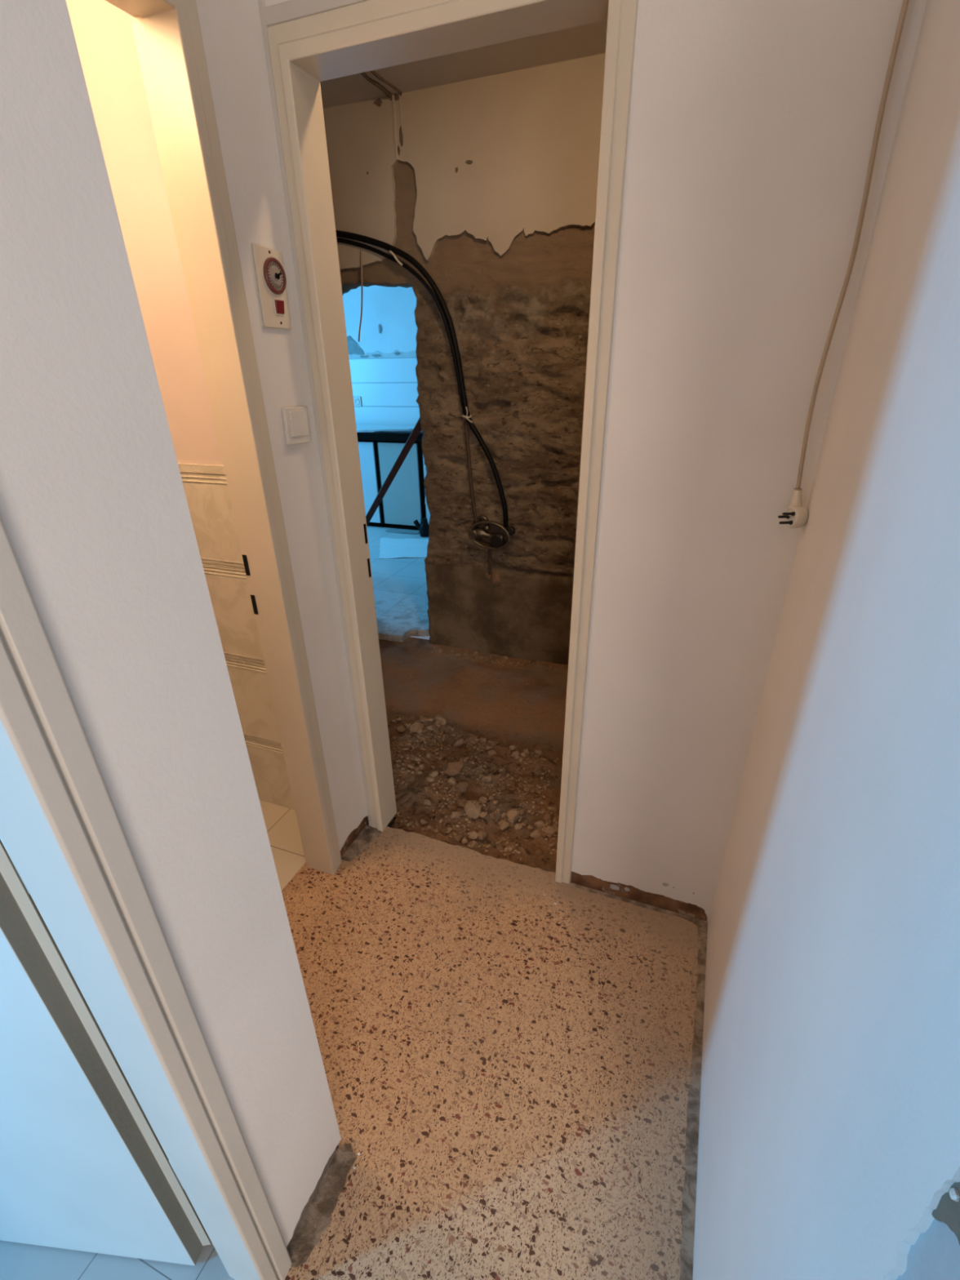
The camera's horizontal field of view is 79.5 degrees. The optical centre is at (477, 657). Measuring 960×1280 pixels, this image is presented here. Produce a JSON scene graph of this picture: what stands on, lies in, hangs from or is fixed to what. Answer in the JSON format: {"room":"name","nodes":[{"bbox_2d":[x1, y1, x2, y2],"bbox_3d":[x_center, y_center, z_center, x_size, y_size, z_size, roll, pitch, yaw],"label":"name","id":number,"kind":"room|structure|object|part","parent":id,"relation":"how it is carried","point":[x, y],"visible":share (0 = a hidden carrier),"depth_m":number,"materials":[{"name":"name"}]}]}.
{"room":"hallway","nodes":[
{"label":"hallway","id":0,"kind":"room"},
{"bbox_2d":[0,0,341,1248],"bbox_3d":[-0.923,0.620,-0.627,0.095,2.520,3.160,9,29,19],"label":"wall","id":1,"kind":"structure","parent":0,"point":[95,513],"depth_m":0.56,"materials":[{"name":"white paint"}]},
{"bbox_2d":[0,514,291,1279],"bbox_3d":[-0.948,0.311,0.380,0.923,2.060,0.892,9,29,19],"label":"door","id":2,"kind":"structure","parent":1,"relation":"in","point":[121,1135],"depth_m":0.72,"materials":[{"name":"white paint"}]},
{"bbox_2d":[287,1142,356,1267],"bbox_3d":[-0.300,1.070,1.130,0.052,0.004,0.207,9,29,19],"label":"trim","id":3,"kind":"structure","parent":1,"relation":"attached to","point":[317,1219],"depth_m":1.12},
{"bbox_2d":[195,0,368,850],"bbox_3d":[-0.568,-0.342,1.143,0.012,2.422,0.850,9,29,19],"label":"wall","id":4,"kind":"structure","parent":0,"point":[231,30],"depth_m":1.32,"materials":[{"name":"white paint"}]},
{"bbox_2d":[105,0,342,875],"bbox_3d":[-0.633,-0.106,1.188,0.104,2.060,0.670,9,29,19],"label":"door frame","id":5,"kind":"structure","parent":4,"relation":"attached to","point":[168,38],"depth_m":1.22,"materials":[{"name":"beige paint"}]},
{"bbox_2d":[251,242,291,329],"bbox_3d":[-0.440,-0.800,1.249,0.017,0.152,0.094,9,29,19],"label":"panel","id":6,"kind":"object","parent":4,"relation":"attached to","point":[270,274],"visible":1,"depth_m":1.24,"materials":[{"name":"beige plastic"}]},
{"bbox_2d":[280,406,311,444],"bbox_3d":[-0.433,-0.557,1.384,0.014,0.085,0.093,9,29,19],"label":"light switch","id":7,"kind":"object","parent":4,"relation":"attached to","point":[295,420],"visible":1,"depth_m":1.37,"materials":[{"name":"white plastic"}]},
{"bbox_2d":[340,816,368,856],"bbox_3d":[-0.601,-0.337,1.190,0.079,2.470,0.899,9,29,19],"label":"hole","id":8,"kind":"object","parent":4,"relation":"in","point":[354,833],"depth_m":1.99,"materials":[{"name":"concrete"}]},
{"bbox_2d":[0,525,698,1279],"bbox_3d":[-0.684,0.489,2.367,7.300,0.068,8.400,9,29,19],"label":"floor","id":9,"kind":"structure","parent":0,"point":[532,1126],"depth_m":1.44,"materials":[{"name":"brown stone"}]},
{"bbox_2d":[357,440,385,527],"bbox_3d":[-1.187,-1.852,5.990,0.650,0.845,0.530,9,29,19],"label":"base cabinet","id":10,"kind":"object","parent":9,"relation":"on","point":[367,451],"visible":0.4,"depth_m":5.66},
{"bbox_2d":[365,417,422,526],"bbox_3d":[-0.694,-1.035,3.907,0.054,1.270,1.375,-22,33,-35],"label":"bar","id":11,"kind":"object","parent":9,"relation":"on","point":[416,430],"visible":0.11,"depth_m":3.57,"materials":[{"name":"metal"}]},
{"bbox_2d":[395,717,401,721],"bbox_3d":[-0.374,0.293,2.726,0.032,0.025,0.031,-3,27,-4],"label":"stone","id":12,"kind":"object","parent":9,"relation":"on","point":[398,719],"visible":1,"depth_m":2.72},
{"bbox_2d":[375,440,424,530],"bbox_3d":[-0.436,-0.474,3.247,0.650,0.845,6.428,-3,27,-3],"label":"base cabinet","id":13,"kind":"object","parent":9,"relation":"on","point":[402,504],"visible":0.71,"depth_m":5.57,"materials":[{"name":"metal"}]},
{"bbox_2d":[356,431,422,442],"bbox_3d":[-0.899,-2.199,5.663,2.300,0.060,0.595,9,29,19],"label":"countertop","id":14,"kind":"structure","parent":13,"relation":"on","point":[372,436],"depth_m":5.37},
{"bbox_2d":[355,424,414,432],"bbox_3d":[-0.862,-2.221,5.602,1.808,0.027,0.509,9,29,19],"label":"wrapping","id":15,"kind":"object","parent":14,"relation":"on","point":[360,428],"visible":0.4,"depth_m":5.55,"materials":[{"name":"plastic"}]},
{"bbox_2d":[373,430,422,434],"bbox_3d":[-0.497,-2.096,5.353,0.925,0.019,0.270,9,29,19],"label":"plastic sheet","id":16,"kind":"object","parent":14,"relation":"on","point":[376,432],"visible":0.29,"depth_m":5.35,"materials":[{"name":"plastic"}]},
{"bbox_2d":[395,724,405,733],"bbox_3d":[-0.353,0.328,2.659,0.048,0.035,0.045,2,27,6],"label":"stone","id":17,"kind":"object","parent":9,"relation":"on","point":[400,729],"visible":0.99,"depth_m":2.65,"materials":[{"name":"stone"}]},
{"bbox_2d":[385,528,419,533],"bbox_3d":[-0.739,-1.250,5.710,0.354,0.011,0.111,9,29,19],"label":"sheet","id":18,"kind":"object","parent":9,"relation":"on","point":[388,530],"visible":0.99,"depth_m":5.70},
{"bbox_2d":[378,537,428,559],"bbox_3d":[-0.598,-1.005,5.220,0.576,0.013,0.702,-4,27,-7],"label":"paper sheet","id":19,"kind":"object","parent":9,"relation":"on","point":[389,548],"visible":0.77,"depth_m":5.18,"materials":[{"name":"paper"}]},
{"bbox_2d":[407,764,413,768],"bbox_3d":[-0.279,0.454,2.407,0.030,0.017,0.020,6,28,14],"label":"stone","id":20,"kind":"object","parent":9,"relation":"on","point":[409,766],"visible":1,"depth_m":2.40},
{"bbox_2d":[408,755,417,760],"bbox_3d":[-0.274,0.424,2.453,0.035,0.022,0.046,8,28,17],"label":"stone","id":21,"kind":"object","parent":9,"relation":"on","point":[411,757],"visible":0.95,"depth_m":2.44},
{"bbox_2d":[408,721,424,732],"bbox_3d":[-0.283,0.321,2.651,0.074,0.057,0.082,-3,27,-3],"label":"stone","id":22,"kind":"object","parent":9,"relation":"on","point":[415,725],"visible":0.8,"depth_m":2.63,"materials":[{"name":"stone"}]},
{"bbox_2d":[414,756,421,761],"bbox_3d":[-0.254,0.428,2.443,0.030,0.022,0.028,-2,27,-2],"label":"stone","id":23,"kind":"object","parent":9,"relation":"on","point":[416,758],"visible":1,"depth_m":2.43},
{"bbox_2d":[416,727,423,733],"bbox_3d":[-0.264,0.331,2.616,0.032,0.028,0.034,5,28,12],"label":"stone","id":24,"kind":"object","parent":9,"relation":"on","point":[420,730],"visible":1,"depth_m":2.61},
{"bbox_2d":[413,517,429,537],"bbox_3d":[-0.534,-1.254,5.533,0.149,0.170,0.101,9,29,19],"label":"pipe fitting","id":25,"kind":"object","parent":9,"relation":"on","point":[424,527],"visible":0.96,"depth_m":5.49,"materials":[{"name":"black plastic"}]},
{"bbox_2d":[413,519,419,528],"bbox_3d":[-0.559,-1.273,5.514,0.110,0.101,0.045,-1,27,1],"label":"outlet","id":26,"kind":"object","parent":25,"relation":"attached to","point":[415,522],"depth_m":5.50,"materials":[{"name":"black plastic"}]},
{"bbox_2d":[419,764,424,769],"bbox_3d":[-0.232,0.452,2.402,0.022,0.020,0.025,-22,34,-35],"label":"stone","id":27,"kind":"object","parent":9,"relation":"on","point":[421,766],"visible":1,"depth_m":2.40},
{"bbox_2d":[420,818,427,825],"bbox_3d":[-0.198,0.603,2.121,0.027,0.017,0.023,-12,29,-20],"label":"stone","id":28,"kind":"object","parent":9,"relation":"on","point":[423,821],"visible":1,"depth_m":2.11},
{"bbox_2d":[420,442,430,524],"bbox_3d":[-0.171,-1.688,5.627,0.566,0.845,0.530,9,29,19],"label":"base cabinet","id":29,"kind":"object","parent":9,"relation":"on","point":[427,515],"visible":0.02,"depth_m":5.51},
{"bbox_3d":[-0.261,-1.593,5.407,0.520,0.770,0.018,9,29,19],"label":"cabinet door","id":30,"kind":"part","parent":29,"relation":"part of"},
{"bbox_2d":[422,799,431,804],"bbox_3d":[-0.196,0.557,2.222,0.026,0.025,0.035,-12,29,-20],"label":"stone","id":31,"kind":"object","parent":9,"relation":"on","point":[426,802],"visible":1,"depth_m":2.21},
{"bbox_2d":[426,724,432,730],"bbox_3d":[-0.222,0.320,2.645,0.031,0.024,0.029,12,30,24],"label":"stone","id":32,"kind":"object","parent":9,"relation":"on","point":[428,727],"visible":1,"depth_m":2.63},
{"bbox_2d":[426,776,434,782],"bbox_3d":[-0.190,0.486,2.309,0.028,0.020,0.032,-23,34,-36],"label":"stone","id":33,"kind":"object","parent":9,"relation":"on","point":[429,779],"visible":1,"depth_m":2.30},
{"bbox_2d":[428,770,438,777],"bbox_3d":[-0.181,0.475,2.328,0.045,0.032,0.034,-2,27,-2],"label":"stone","id":34,"kind":"object","parent":9,"relation":"on","point":[433,774],"visible":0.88,"depth_m":2.32,"materials":[{"name":"stone"}]},
{"bbox_2d":[435,719,441,724],"bbox_3d":[-0.186,0.301,2.680,0.032,0.022,0.032,9,29,20],"label":"stone","id":35,"kind":"object","parent":9,"relation":"on","point":[437,722],"visible":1,"depth_m":2.67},
{"bbox_2d":[434,714,446,724],"bbox_3d":[-0.176,0.294,2.711,0.049,0.048,0.082,-17,31,-29],"label":"stone","id":36,"kind":"object","parent":9,"relation":"on","point":[437,717],"visible":0.81,"depth_m":2.69,"materials":[{"name":"stone"}]},
{"bbox_2d":[440,733,447,739],"bbox_3d":[-0.154,0.360,2.618,0.029,0.026,0.038,-3,27,-4],"label":"stone","id":37,"kind":"object","parent":9,"relation":"on","point":[444,736],"visible":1,"depth_m":2.61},
{"bbox_2d":[447,777,456,784],"bbox_3d":[-0.103,0.487,2.287,0.035,0.028,0.028,13,30,25],"label":"stone","id":38,"kind":"object","parent":9,"relation":"on","point":[451,780],"visible":0.99,"depth_m":2.28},
{"bbox_2d":[441,761,463,775],"bbox_3d":[-0.104,0.443,2.327,0.090,0.066,0.077,10,29,21],"label":"stone","id":39,"kind":"object","parent":9,"relation":"on","point":[451,768],"visible":1,"depth_m":2.30,"materials":[{"name":"stone"}]},
{"bbox_2d":[450,811,456,818],"bbox_3d":[-0.088,0.582,2.137,0.028,0.023,0.034,4,27,9],"label":"stone","id":40,"kind":"object","parent":9,"relation":"on","point":[453,814],"visible":1,"depth_m":2.13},
{"bbox_2d":[451,806,457,811],"bbox_3d":[-0.089,0.572,2.185,0.023,0.016,0.027,-4,27,-6],"label":"stone","id":41,"kind":"object","parent":9,"relation":"on","point":[453,808],"visible":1,"depth_m":2.18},
{"bbox_2d":[454,811,460,817],"bbox_3d":[-0.078,0.582,2.137,0.025,0.024,0.032,2,27,6],"label":"stone","id":42,"kind":"object","parent":9,"relation":"on","point":[458,814],"visible":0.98,"depth_m":2.13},
{"bbox_2d":[453,834,462,841],"bbox_3d":[-0.071,0.637,2.044,0.029,0.018,0.032,12,30,23],"label":"stone","id":43,"kind":"object","parent":9,"relation":"on","point":[458,837],"visible":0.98,"depth_m":2.04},
{"bbox_2d":[453,738,463,747],"bbox_3d":[-0.088,0.378,2.564,0.052,0.032,0.039,-16,30,-26],"label":"stone","id":44,"kind":"object","parent":9,"relation":"on","point":[459,743],"visible":1,"depth_m":2.55,"materials":[{"name":"stone"}]},
{"bbox_2d":[456,782,468,792],"bbox_3d":[-0.057,0.507,2.267,0.048,0.039,0.039,-17,31,-28],"label":"stone","id":45,"kind":"object","parent":9,"relation":"on","point":[462,787],"visible":1,"depth_m":2.26,"materials":[{"name":"stone"}]},
{"bbox_2d":[462,838,467,844],"bbox_3d":[-0.045,0.641,2.015,0.022,0.018,0.022,-9,28,-15],"label":"stone","id":46,"kind":"object","parent":9,"relation":"on","point":[464,841],"visible":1,"depth_m":2.01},
{"bbox_2d":[463,800,481,818],"bbox_3d":[-0.019,0.565,2.158,0.064,0.051,0.065,-3,27,-4],"label":"stone","id":47,"kind":"object","parent":9,"relation":"on","point":[472,807],"visible":1,"depth_m":2.14,"materials":[{"name":"stone"}]},
{"bbox_2d":[469,831,478,839],"bbox_3d":[-0.014,0.633,2.054,0.033,0.026,0.028,-2,27,-3],"label":"stone","id":48,"kind":"object","parent":9,"relation":"on","point":[473,835],"visible":1,"depth_m":2.05,"materials":[{"name":"stone"}]},
{"bbox_2d":[470,840,478,847],"bbox_3d":[-0.015,0.657,2.021,0.032,0.022,0.030,3,27,8],"label":"stone","id":49,"kind":"object","parent":9,"relation":"on","point":[473,843],"visible":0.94,"depth_m":2.02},
{"bbox_2d":[388,645,568,860],"bbox_3d":[-0.001,0.307,2.695,1.106,0.085,1.468,9,29,19],"label":"gravel","id":50,"kind":"object","parent":9,"relation":"on","point":[502,665],"visible":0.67,"depth_m":2.34,"materials":[{"name":"gravel"}]},
{"bbox_2d":[477,830,486,839],"bbox_3d":[0.015,0.630,2.059,0.028,0.027,0.039,16,32,30],"label":"stone","id":51,"kind":"object","parent":9,"relation":"on","point":[482,833],"visible":1,"depth_m":2.05,"materials":[{"name":"stone"}]},
{"bbox_2d":[479,811,485,817],"bbox_3d":[0.017,0.581,2.136,0.023,0.020,0.026,-3,27,-4],"label":"stone","id":52,"kind":"object","parent":9,"relation":"on","point":[482,814],"visible":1,"depth_m":2.13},
{"bbox_2d":[478,798,486,803],"bbox_3d":[0.018,0.551,2.215,0.032,0.021,0.026,5,27,11],"label":"stone","id":53,"kind":"object","parent":9,"relation":"on","point":[483,801],"visible":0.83,"depth_m":2.21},
{"bbox_2d":[478,796,487,800],"bbox_3d":[0.020,0.546,2.228,0.034,0.020,0.022,-4,27,-6],"label":"stone","id":54,"kind":"object","parent":9,"relation":"on","point":[481,797],"visible":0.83,"depth_m":2.22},
{"bbox_2d":[481,775,493,782],"bbox_3d":[0.039,0.485,2.315,0.039,0.032,0.039,11,29,22],"label":"stone","id":55,"kind":"object","parent":9,"relation":"on","point":[486,778],"visible":1,"depth_m":2.30,"materials":[{"name":"stone"}]},
{"bbox_2d":[485,746,492,751],"bbox_3d":[0.049,0.393,2.512,0.031,0.020,0.026,-6,27,-10],"label":"stone","id":56,"kind":"object","parent":9,"relation":"on","point":[487,748],"visible":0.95,"depth_m":2.50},
{"bbox_2d":[488,812,494,819],"bbox_3d":[0.053,0.587,2.145,0.027,0.023,0.026,-15,30,-25],"label":"stone","id":57,"kind":"object","parent":9,"relation":"on","point":[491,815],"visible":1,"depth_m":2.14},
{"bbox_2d":[488,750,498,755],"bbox_3d":[0.066,0.409,2.476,0.046,0.028,0.030,-2,27,-1],"label":"stone","id":58,"kind":"object","parent":9,"relation":"on","point":[491,753],"visible":0.99,"depth_m":2.47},
{"bbox_2d":[499,820,509,830],"bbox_3d":[0.093,0.614,2.109,0.042,0.029,0.041,20,34,35],"label":"stone","id":59,"kind":"object","parent":9,"relation":"on","point":[504,824],"visible":1,"depth_m":2.10,"materials":[{"name":"stone"}]},
{"bbox_2d":[506,842,516,848],"bbox_3d":[0.114,0.654,1.993,0.043,0.020,0.030,-9,28,-15],"label":"stone","id":60,"kind":"object","parent":9,"relation":"on","point":[513,846],"visible":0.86,"depth_m":1.99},
{"bbox_2d":[509,745,515,750],"bbox_3d":[0.151,0.392,2.511,0.030,0.024,0.030,5,28,12],"label":"stone","id":61,"kind":"object","parent":9,"relation":"on","point":[511,747],"visible":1,"depth_m":2.50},
{"bbox_2d":[506,808,519,820],"bbox_3d":[0.133,0.581,2.141,0.049,0.039,0.051,-8,28,-14],"label":"stone","id":62,"kind":"object","parent":9,"relation":"on","point":[513,814],"visible":1,"depth_m":2.13,"materials":[{"name":"stone"}]},
{"bbox_2d":[511,751,519,757],"bbox_3d":[0.159,0.411,2.466,0.036,0.022,0.032,1,27,4],"label":"stone","id":63,"kind":"object","parent":9,"relation":"on","point":[514,753],"visible":1,"depth_m":2.46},
{"bbox_2d":[514,744,519,751],"bbox_3d":[0.163,0.393,2.517,0.034,0.022,0.037,0,27,2],"label":"stone","id":64,"kind":"object","parent":9,"relation":"on","point":[516,748],"visible":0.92,"depth_m":2.51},
{"bbox_2d":[514,822,522,829],"bbox_3d":[0.148,0.617,2.112,0.029,0.023,0.026,-8,28,-13],"label":"stone","id":65,"kind":"object","parent":9,"relation":"on","point":[517,826],"visible":1,"depth_m":2.10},
{"bbox_2d":[522,748,528,754],"bbox_3d":[0.207,0.406,2.489,0.028,0.030,0.035,-5,27,-7],"label":"stone","id":66,"kind":"object","parent":9,"relation":"on","point":[526,750],"visible":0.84,"depth_m":2.48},
{"bbox_2d":[526,824,533,829],"bbox_3d":[0.190,0.615,2.098,0.023,0.015,0.030,1,27,3],"label":"stone","id":67,"kind":"object","parent":9,"relation":"on","point":[530,826],"visible":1,"depth_m":2.09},
{"bbox_2d":[529,831,540,838],"bbox_3d":[0.206,0.634,2.070,0.041,0.026,0.029,-1,27,0],"label":"stone","id":68,"kind":"object","parent":9,"relation":"on","point":[534,834],"visible":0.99,"depth_m":2.06,"materials":[{"name":"stone"}]},
{"bbox_2d":[534,749,542,754],"bbox_3d":[0.262,0.407,2.493,0.030,0.019,0.029,9,29,19],"label":"stone","id":69,"kind":"object","parent":9,"relation":"on","point":[537,751],"visible":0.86,"depth_m":2.48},
{"bbox_2d":[533,820,544,827],"bbox_3d":[0.225,0.606,2.101,0.041,0.031,0.034,-2,27,-2],"label":"stone","id":70,"kind":"object","parent":9,"relation":"on","point":[540,824],"visible":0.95,"depth_m":2.09,"materials":[{"name":"stone"}]},
{"bbox_2d":[543,813,553,820],"bbox_3d":[0.264,0.587,2.135,0.035,0.034,0.037,11,29,23],"label":"stone","id":71,"kind":"object","parent":9,"relation":"on","point":[548,816],"visible":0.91,"depth_m":2.12,"materials":[{"name":"stone"}]},
{"bbox_2d":[545,825,555,835],"bbox_3d":[0.261,0.619,2.070,0.039,0.036,0.043,5,28,12],"label":"stone","id":72,"kind":"object","parent":9,"relation":"on","point":[550,830],"visible":1,"depth_m":2.05,"materials":[{"name":"stone"}]},
{"bbox_2d":[548,806,557,812],"bbox_3d":[0.281,0.566,2.153,0.036,0.024,0.024,-10,28,-17],"label":"stone","id":73,"kind":"object","parent":9,"relation":"on","point":[553,809],"visible":1,"depth_m":2.15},
{"bbox_2d":[554,826,558,833],"bbox_3d":[0.282,0.617,2.068,0.030,0.021,0.027,14,30,27],"label":"stone","id":74,"kind":"object","parent":9,"relation":"on","point":[556,828],"visible":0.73,"depth_m":2.06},
{"bbox_2d":[342,284,417,353],"bbox_3d":[-0.543,-2.671,5.694,4.400,2.650,0.090,9,29,19],"label":"wall","id":75,"kind":"structure","parent":0,"point":[393,308],"depth_m":5.51,"materials":[{"name":"paint"}]},
{"bbox_2d":[346,335,364,355],"bbox_3d":[-1.270,-3.101,5.728,0.306,0.170,0.006,9,29,19],"label":"scar","id":76,"kind":"object","parent":75,"relation":"attached to","point":[353,348],"visible":0.61,"depth_m":5.72,"materials":[{"name":"paint"}]},
{"bbox_2d":[348,338,416,359],"bbox_3d":[-0.986,-3.035,5.643,1.100,0.188,0.007,9,29,19],"label":"band","id":77,"kind":"object","parent":75,"relation":"attached to","point":[411,353],"visible":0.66,"depth_m":5.64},
{"bbox_2d":[372,354,381,357],"bbox_3d":[-0.993,-2.970,5.671,0.122,0.028,0.007,9,29,19],"label":"adhesive remnant","id":78,"kind":"object","parent":77,"relation":"attached to","point":[373,355],"visible":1,"depth_m":5.67,"materials":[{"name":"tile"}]},
{"bbox_2d":[349,357,419,426],"bbox_3d":[-0.560,-2.599,5.679,4.400,0.637,0.010,9,29,19],"label":"tiles","id":79,"kind":"structure","parent":75,"relation":"attached to","point":[387,388],"depth_m":5.79,"materials":[{"name":"tile"}]},
{"bbox_2d":[353,396,361,406],"bbox_3d":[-1.240,-2.640,5.941,0.090,0.096,0.016,9,29,19],"label":"wall socket","id":80,"kind":"object","parent":79,"relation":"attached to","point":[357,400],"visible":0.91,"depth_m":5.93,"materials":[{"name":"white plastic"}]},
{"bbox_2d":[320,19,607,108],"bbox_3d":[0.346,-1.925,1.452,4.300,0.110,1.700,9,29,19],"label":"ceiling","id":81,"kind":"structure","parent":0,"point":[589,39],"depth_m":2.14,"materials":[{"name":"paint"}]},
{"bbox_2d":[360,70,402,97],"bbox_3d":[-0.589,-2.018,1.798,0.073,0.018,1.371,9,29,19],"label":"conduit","id":82,"kind":"object","parent":81,"relation":"attached to","point":[378,85],"visible":0.34,"depth_m":2.27,"materials":[{"name":"plastic"}]},
{"bbox_2d":[323,53,604,665],"bbox_3d":[-0.181,-1.154,3.003,2.320,2.670,0.168,9,29,19],"label":"wall","id":83,"kind":"structure","parent":0,"point":[520,317],"depth_m":2.60,"materials":[{"name":"stone"}]},
{"bbox_2d":[358,249,363,342],"bbox_3d":[-0.563,-1.720,2.752,0.060,0.371,0.019,1,27,4],"label":"hanging wire","id":84,"kind":"object","parent":83,"relation":"hanging from","point":[361,251],"visible":1,"depth_m":2.74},
{"bbox_2d":[373,97,382,106],"bbox_3d":[-0.416,-2.315,2.406,0.047,0.028,0.002,9,29,19],"label":"chip","id":85,"kind":"object","parent":83,"relation":"attached to","point":[378,102],"visible":1,"depth_m":2.40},
{"bbox_2d":[391,93,402,160],"bbox_3d":[-0.334,-2.227,2.414,0.045,0.222,0.010,9,29,19],"label":"scar","id":86,"kind":"object","parent":83,"relation":"attached to","point":[399,94],"visible":0.97,"depth_m":2.40,"materials":[{"name":"beige paint"}]},
{"bbox_2d":[389,93,401,101],"bbox_3d":[-0.338,-2.308,2.375,0.056,0.025,0.002,9,29,19],"label":"chip","id":87,"kind":"object","parent":86,"relation":"attached to","point":[396,96],"visible":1,"depth_m":2.37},
{"bbox_2d":[397,145,400,155],"bbox_3d":[-0.336,-2.157,2.452,0.015,0.036,0.002,9,29,19],"label":"chip","id":88,"kind":"object","parent":86,"relation":"attached to","point":[398,148],"visible":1,"depth_m":2.45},
{"bbox_2d":[399,126,403,146],"bbox_3d":[-0.323,-2.195,2.426,0.017,0.070,0.002,9,29,19],"label":"chip","id":89,"kind":"object","parent":86,"relation":"attached to","point":[401,137],"visible":1,"depth_m":2.43,"materials":[{"name":"paint"}]},
{"bbox_2d":[336,237,464,415],"bbox_3d":[-0.522,-1.601,2.803,0.986,0.774,0.036,9,29,19],"label":"conduit","id":90,"kind":"object","parent":83,"relation":"attached to","point":[406,266],"visible":0.77,"depth_m":2.64,"materials":[{"name":"plastic"}]},
{"bbox_2d":[335,230,508,527],"bbox_3d":[-0.418,-1.360,2.875,1.205,1.334,0.047,9,29,19],"label":"conduit","id":91,"kind":"object","parent":83,"relation":"attached to","point":[344,234],"visible":0.87,"depth_m":2.66,"materials":[{"name":"plastic"}]},
{"bbox_2d":[389,250,402,266],"bbox_3d":[-0.368,-1.800,2.598,0.061,0.062,0.013,7,28,15],"label":"clip","id":92,"kind":"object","parent":91,"relation":"attached to","point":[390,251],"visible":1,"depth_m":2.59,"materials":[{"name":"beige plastic"}]},
{"bbox_2d":[461,406,472,422],"bbox_3d":[-0.053,-1.182,2.800,0.050,0.073,0.071,-4,27,-5],"label":"cable tie","id":93,"kind":"object","parent":91,"relation":"attached to","point":[467,417],"visible":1,"depth_m":2.79,"materials":[{"name":"beige plastic"}]},
{"bbox_2d":[465,160,473,164],"bbox_3d":[-0.035,-2.043,2.378,0.035,0.015,0.002,9,29,19],"label":"chip","id":94,"kind":"object","parent":83,"relation":"attached to","point":[468,162],"visible":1,"depth_m":2.38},
{"bbox_2d":[464,421,477,523],"bbox_3d":[-0.032,-0.935,2.942,0.064,0.502,0.016,9,29,19],"label":"pipe","id":95,"kind":"object","parent":83,"relation":"attached to","point":[466,428],"visible":0.98,"depth_m":2.93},
{"bbox_2d":[488,549,491,574],"bbox_3d":[0.065,-0.527,3.111,0.020,0.155,0.019,9,29,19],"label":"drain pipe","id":96,"kind":"object","parent":83,"relation":"attached to","point":[489,550],"visible":0.91,"depth_m":3.11,"materials":[{"name":"metal"}]},
{"bbox_2d":[467,515,515,549],"bbox_3d":[0.073,-0.654,3.015,0.247,0.173,0.075,9,29,19],"label":"shower valve","id":97,"kind":"object","parent":83,"relation":"attached to","point":[488,535],"visible":1,"depth_m":3.02,"materials":[{"name":"metal"}]},
{"bbox_2d":[490,572,501,584],"bbox_3d":[0.097,-0.435,3.151,0.046,0.072,0.054,-11,29,-18],"label":"lump","id":98,"kind":"object","parent":83,"relation":"attached to","point":[495,578],"visible":1,"depth_m":3.14,"materials":[{"name":"stone"}]},
{"bbox_2d":[386,817,551,864],"bbox_3d":[-0.405,0.537,2.570,2.900,0.255,2.500,9,29,19],"label":"floor","id":99,"kind":"structure","parent":0,"point":[390,824],"depth_m":2.13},
{"bbox_2d":[66,0,927,921],"bbox_3d":[-0.576,-0.522,1.609,2.901,2.520,0.105,9,29,19],"label":"wall","id":100,"kind":"structure","parent":0,"point":[752,125],"depth_m":1.15,"materials":[{"name":"white paint"}]},
{"bbox_2d":[177,462,283,754],"bbox_3d":[-1.218,-0.182,1.997,1.550,0.971,0.012,9,29,19],"label":"wall tile trim","id":101,"kind":"structure","parent":100,"relation":"attached to","point":[187,468],"depth_m":1.73,"materials":[{"name":"tile"}]},
{"bbox_2d":[180,471,294,809],"bbox_3d":[-1.215,-0.059,2.062,1.550,1.205,0.008,9,29,19],"label":"tiles","id":102,"kind":"structure","parent":100,"relation":"attached to","point":[210,505],"depth_m":1.84,"materials":[{"name":"tile"}]},
{"bbox_2d":[341,824,381,862],"bbox_3d":[-0.396,0.638,1.984,0.068,0.004,0.169,9,29,19],"label":"trim","id":103,"kind":"structure","parent":100,"relation":"attached to","point":[369,833],"depth_m":1.99,"materials":[{"name":"concrete"}]},
{"bbox_2d":[257,0,638,884],"bbox_3d":[-0.050,-0.299,1.501,0.731,2.100,0.106,9,29,19],"label":"door frame","id":104,"kind":"structure","parent":100,"relation":"in","point":[307,43],"depth_m":1.22,"materials":[{"name":"beige paint"}]},
{"bbox_2d":[609,884,619,889],"bbox_3d":[0.419,0.699,1.761,0.030,0.017,0.007,9,29,19],"label":"plaster remnant","id":105,"kind":"object","parent":100,"relation":"attached to","point":[613,886],"visible":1,"depth_m":1.76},
{"bbox_2d":[692,0,959,1279],"bbox_3d":[0.447,-0.084,0.651,0.012,2.470,1.185,9,29,19],"label":"wall","id":106,"kind":"structure","parent":0,"point":[828,1143],"depth_m":0.60,"materials":[{"name":"white paint"}]},
{"bbox_2d":[569,882,707,1279],"bbox_3d":[0.273,0.985,1.276,0.406,0.004,1.149,9,29,19],"label":"trim","id":107,"kind":"structure","parent":106,"relation":"attached to","point":[689,1192],"depth_m":1.27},
{"bbox_2d":[777,0,909,528],"bbox_3d":[0.603,-0.807,0.856,0.056,1.232,0.061,9,29,19],"label":"power cord","id":108,"kind":"object","parent":106,"relation":"hanging from","point":[796,517],"visible":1,"depth_m":0.97,"materials":[{"name":"beige plastic"}]},
{"bbox_2d":[931,1182,959,1244],"bbox_3d":[0.257,0.303,0.296,0.002,0.083,0.069,9,29,19],"label":"mortar patch","id":109,"kind":"object","parent":106,"relation":"attached to","point":[947,1211],"visible":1,"depth_m":0.32,"materials":[{"name":"concrete"}]},
{"bbox_2d":[949,1188,959,1201],"bbox_3d":[0.264,0.296,0.318,0.006,0.005,0.005,9,29,19],"label":"chip","id":110,"kind":"object","parent":109,"relation":"attached to","point":[953,1193],"visible":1,"depth_m":0.32,"materials":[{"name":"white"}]}
]}

